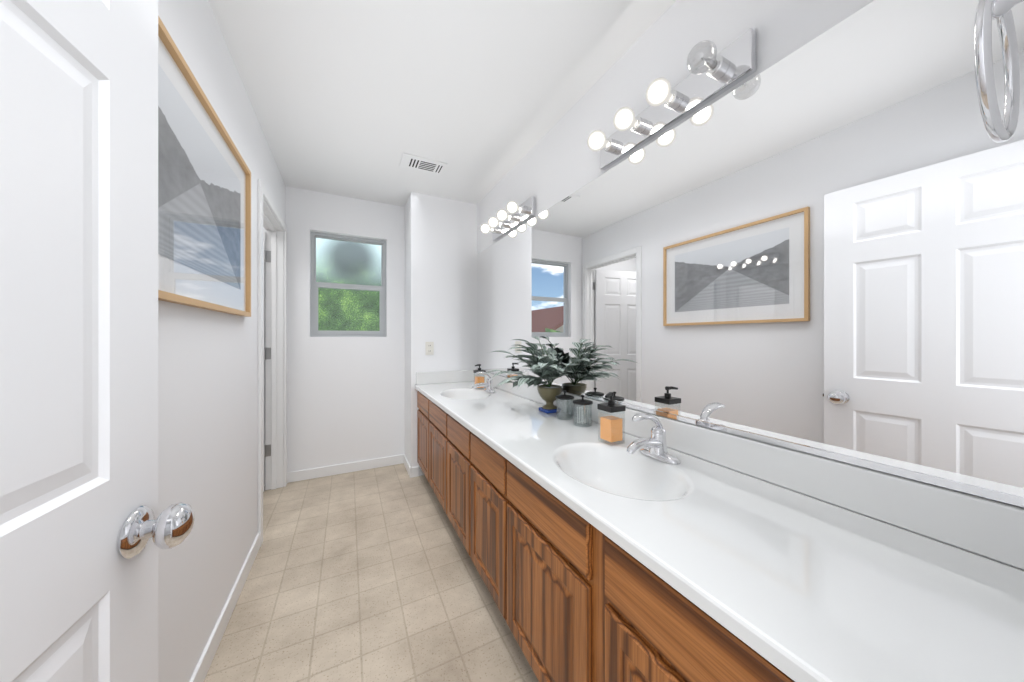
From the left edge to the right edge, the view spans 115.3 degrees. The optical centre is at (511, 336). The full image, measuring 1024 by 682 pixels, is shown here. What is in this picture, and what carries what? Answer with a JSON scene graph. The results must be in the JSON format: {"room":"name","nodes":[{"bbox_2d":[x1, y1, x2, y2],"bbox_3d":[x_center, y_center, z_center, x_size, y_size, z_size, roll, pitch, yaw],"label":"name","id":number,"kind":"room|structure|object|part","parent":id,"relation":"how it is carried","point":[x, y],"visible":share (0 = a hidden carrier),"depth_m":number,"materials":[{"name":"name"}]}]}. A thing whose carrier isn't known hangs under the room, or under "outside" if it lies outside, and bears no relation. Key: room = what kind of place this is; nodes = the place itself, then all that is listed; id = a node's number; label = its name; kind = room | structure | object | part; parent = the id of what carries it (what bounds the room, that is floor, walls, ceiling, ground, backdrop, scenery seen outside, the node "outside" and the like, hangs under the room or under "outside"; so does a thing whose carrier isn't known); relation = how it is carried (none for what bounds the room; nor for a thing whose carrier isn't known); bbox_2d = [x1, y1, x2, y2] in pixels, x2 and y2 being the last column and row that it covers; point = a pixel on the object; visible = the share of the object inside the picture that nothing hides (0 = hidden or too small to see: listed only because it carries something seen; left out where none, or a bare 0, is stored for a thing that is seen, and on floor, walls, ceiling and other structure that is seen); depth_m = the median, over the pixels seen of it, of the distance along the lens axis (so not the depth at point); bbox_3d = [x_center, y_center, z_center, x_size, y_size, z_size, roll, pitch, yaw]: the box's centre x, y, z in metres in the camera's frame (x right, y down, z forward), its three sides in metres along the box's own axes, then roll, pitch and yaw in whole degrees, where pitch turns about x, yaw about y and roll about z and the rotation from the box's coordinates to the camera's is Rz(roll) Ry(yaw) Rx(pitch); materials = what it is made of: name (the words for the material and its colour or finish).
{"room":"bathroom","nodes":[
{"label":"bathroom","id":0,"kind":"room"},
{"bbox_2d":[158,0,283,681],"bbox_3d":[-0.881,-0.020,0.591,0.120,2.440,4.450,0,0,-27],"label":"wall","id":1,"kind":"structure","parent":0,"point":[208,416],"depth_m":1.19,"materials":[{"name":"white paint"}]},
{"bbox_2d":[158,16,250,316],"bbox_3d":[-1.076,-0.460,1.142,0.027,0.720,1.050,0,0,-27],"label":"picture","id":2,"kind":"object","parent":1,"relation":"attached to","point":[204,216],"visible":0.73,"depth_m":1.08,"materials":[{"name":"brown"}]},
{"bbox_2d":[189,533,259,681],"bbox_3d":[-0.930,1.157,0.834,0.012,0.085,2.268,0,0,-27],"label":"baseboard","id":3,"kind":"structure","parent":1,"relation":"attached to","point":[206,658],"depth_m":1.32,"materials":[{"name":"white wood"}]},
{"bbox_2d":[258,179,286,546],"bbox_3d":[-1.695,0.149,2.219,0.136,2.102,0.894,0,0,-27],"label":"door frame","id":4,"kind":"structure","parent":1,"relation":"attached to","point":[271,221],"depth_m":2.54,"materials":[{"name":"white wood"}]},
{"bbox_2d":[264,250,270,457],"bbox_3d":[-1.913,0.130,2.534,0.045,1.616,0.012,0,0,-27],"label":"door casing hinges","id":5,"kind":"object","parent":4,"relation":"attached to","point":[267,353],"visible":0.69,"depth_m":2.54,"materials":[{"name":"grey metal"}]},
{"bbox_2d":[284,184,285,223],"bbox_3d":[-1.900,-0.020,2.608,0.120,2.440,0.070,0,0,-27],"label":"wall","id":6,"kind":"structure","parent":0,"point":[284,203],"depth_m":2.64,"materials":[{"name":"white paint"}]},
{"bbox_2d":[263,186,404,485],"bbox_3d":[-2.050,-0.020,2.639,2.240,2.440,0.120,0,0,-27],"label":"wall","id":7,"kind":"structure","parent":0,"point":[348,399],"depth_m":2.85,"materials":[{"name":"white paint"}]},
{"bbox_2d":[287,454,402,482],"bbox_3d":[-1.437,1.157,2.866,0.940,0.085,0.028,0,0,-27],"label":"baseboard","id":8,"kind":"structure","parent":7,"relation":"attached to","point":[306,474],"depth_m":2.84,"materials":[{"name":"white wood"}]},
{"bbox_2d":[311,232,385,336],"bbox_3d":[-1.474,-0.455,2.951,0.614,0.914,0.062,0,0,-27],"label":"window","id":9,"kind":"structure","parent":7,"relation":"in","point":[315,286],"depth_m":2.93,"materials":[{"name":"grey"}]},
{"bbox_2d":[204,463,538,681],"bbox_3d":[-0.736,1.250,0.704,3.080,0.100,4.760,0,0,-27],"label":"floor","id":10,"kind":"structure","parent":0,"point":[370,575],"depth_m":1.49,"materials":[{"name":"tile"}]},
{"bbox_2d":[415,370,1023,681],"bbox_3d":[0.057,0.752,1.648,0.569,0.895,2.825,0,0,-27],"label":"bathroom vanity","id":11,"kind":"object","parent":10,"relation":"on","point":[593,557],"visible":0.96,"depth_m":0.70,"materials":[{"name":"brown wood"}]},
{"bbox_2d":[473,364,485,389],"bbox_3d":[-0.260,0.312,2.558,0.081,0.194,0.074,0,0,-27],"label":"soap dispenser","id":12,"kind":"object","parent":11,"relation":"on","point":[479,379],"visible":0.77,"depth_m":2.54,"materials":[{"name":"orange glass"}]},
{"bbox_2d":[472,371,495,392],"bbox_3d":[-0.216,0.332,2.406,0.172,0.155,0.156,0,0,-27],"label":"faucet","id":13,"kind":"object","parent":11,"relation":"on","point":[488,385],"visible":1,"depth_m":2.40,"materials":[{"name":"silver metal"}]},
{"bbox_2d":[485,336,589,413],"bbox_3d":[0.094,0.203,1.711,0.412,0.413,0.659,0,0,-27],"label":"plant","id":14,"kind":"object","parent":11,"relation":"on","point":[548,368],"visible":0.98,"depth_m":1.74,"materials":[{"name":"green plant"}]},
{"bbox_3d":[0.207,0.331,1.785,0.142,0.120,0.142,0,0,-27],"label":"pot","id":15,"kind":"part","parent":14,"relation":"part of","materials":[{"name":"yellow"}]},
{"bbox_2d":[555,390,573,419],"bbox_3d":[0.266,0.339,1.636,0.094,0.140,0.094,0,0,-27],"label":"jar","id":16,"kind":"object","parent":11,"relation":"on","point":[564,397],"visible":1,"depth_m":1.62,"materials":[{"name":"clear glass"}]},
{"bbox_3d":[0.266,0.289,1.636,0.094,0.039,0.094,0,0,-27],"label":"lid","id":17,"kind":"part","parent":16,"relation":"part of","materials":[{"name":"black"}]},
{"bbox_2d":[573,395,592,426],"bbox_3d":[0.329,0.339,1.511,0.094,0.140,0.094,0,0,-27],"label":"jar","id":18,"kind":"object","parent":11,"relation":"on","point":[583,418],"visible":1,"depth_m":1.50,"materials":[{"name":"clear glass"}]},
{"bbox_3d":[0.329,0.289,1.511,0.094,0.039,0.094,0,0,-27],"label":"lid","id":19,"kind":"part","parent":18,"relation":"part of","materials":[{"name":"black"}]},
{"bbox_2d":[597,392,625,444],"bbox_3d":[0.383,0.312,1.258,0.081,0.194,0.074,0,0,-27],"label":"soap dispenser","id":20,"kind":"object","parent":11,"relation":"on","point":[611,426],"visible":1,"depth_m":1.24,"materials":[{"name":"clear glass"}]},
{"bbox_2d":[627,413,679,464],"bbox_3d":[0.451,0.332,1.085,0.172,0.155,0.156,0,0,-27],"label":"faucet","id":21,"kind":"object","parent":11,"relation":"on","point":[654,445],"visible":1,"depth_m":1.08,"materials":[{"name":"silver metal"}]},
{"bbox_2d":[405,192,476,475],"bbox_3d":[-0.648,-0.020,3.146,0.720,2.440,0.480,0,0,-27],"label":"wall","id":22,"kind":"structure","parent":0,"point":[440,273],"depth_m":2.89,"materials":[{"name":"white paint"}]},
{"bbox_2d":[403,454,414,477],"bbox_3d":[-0.927,1.157,2.908,0.032,0.085,0.332,0,0,-27],"label":"baseboard","id":23,"kind":"structure","parent":22,"relation":"attached to","point":[411,471],"depth_m":2.82,"materials":[{"name":"white wood"}]},
{"bbox_2d":[425,342,433,354],"bbox_3d":[-0.720,0.100,2.834,0.070,0.114,0.009,0,0,-27],"label":"electrical outlet","id":24,"kind":"object","parent":22,"relation":"attached to","point":[429,348],"visible":1,"depth_m":2.83,"materials":[{"name":"white plastic"}]},
{"bbox_2d":[208,0,675,206],"bbox_3d":[-0.736,-1.290,0.704,3.080,0.100,4.760,0,0,-27],"label":"ceiling","id":25,"kind":"structure","parent":0,"point":[357,99],"depth_m":1.56,"materials":[{"name":"white paint"}]},
{"bbox_2d":[399,153,446,175],"bbox_3d":[-0.640,-1.236,2.332,0.300,0.007,0.190,0,0,-27],"label":"ceiling vent","id":26,"kind":"object","parent":25,"relation":"in","point":[418,163],"visible":1,"depth_m":2.32,"materials":[{"name":"white metal"}]},
{"bbox_2d":[476,0,1023,570],"bbox_3d":[0.661,-0.020,1.208,0.131,2.440,4.160,0,0,-27],"label":"mirror","id":27,"kind":"object","parent":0,"point":[814,246],"depth_m":0.86,"materials":[{"name":"white mirror"}]},
{"bbox_2d":[480,196,534,240],"bbox_3d":[-0.066,-0.845,2.342,0.164,0.120,0.640,0,0,-27],"label":"vanity light","id":28,"kind":"object","parent":27,"relation":"attached to","point":[514,218],"visible":1,"depth_m":2.26,"materials":[{"name":"silver metal"}]},
{"bbox_2d":[587,28,755,169],"bbox_3d":[0.507,-0.845,1.208,0.164,0.120,0.640,0,0,-27],"label":"vanity light","id":29,"kind":"object","parent":27,"relation":"attached to","point":[731,65],"visible":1,"depth_m":1.12,"materials":[{"name":"silver metal"}]},
{"bbox_3d":[0.674,-0.020,0.307,0.680,2.440,0.120,0,0,-27],"label":"wall","id":30,"kind":"structure","parent":0,"visible":0},
{"bbox_2d":[974,0,1023,142],"bbox_3d":[0.571,-0.322,0.355,0.167,0.188,0.058,0,0,-27],"label":"towel ring","id":31,"kind":"object","parent":30,"relation":"attached to","point":[998,129],"visible":1,"depth_m":0.36,"materials":[{"name":"silver metal"}]},
{"bbox_3d":[-0.370,-0.020,-0.221,0.060,2.440,0.120,0,0,-27],"label":"wall","id":32,"kind":"structure","parent":0,"visible":0},
{"bbox_2d":[0,0,194,681],"bbox_3d":[-0.519,0.182,0.263,0.177,2.020,0.818,0,0,-27],"label":"entry door","id":33,"kind":"structure","parent":32,"relation":"in","point":[86,531],"depth_m":0.47,"materials":[{"name":"white wood"}]},
{"bbox_3d":[-0.643,0.340,0.593,0.102,0.082,0.118,0,0,-27],"label":"knob","id":34,"kind":"part","parent":33,"relation":"part of","materials":[{"name":"silver metal"}]},
{"label":"outside","id":35,"kind":"structure","parent":0,"visible":0},
{"bbox_2d":[316,238,380,330],"bbox_3d":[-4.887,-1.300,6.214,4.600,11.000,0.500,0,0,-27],"label":"window glass","id":36,"kind":"object","parent":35,"point":[369,261],"depth_m":7.13,"materials":[{"name":"clear glass"}]}
]}

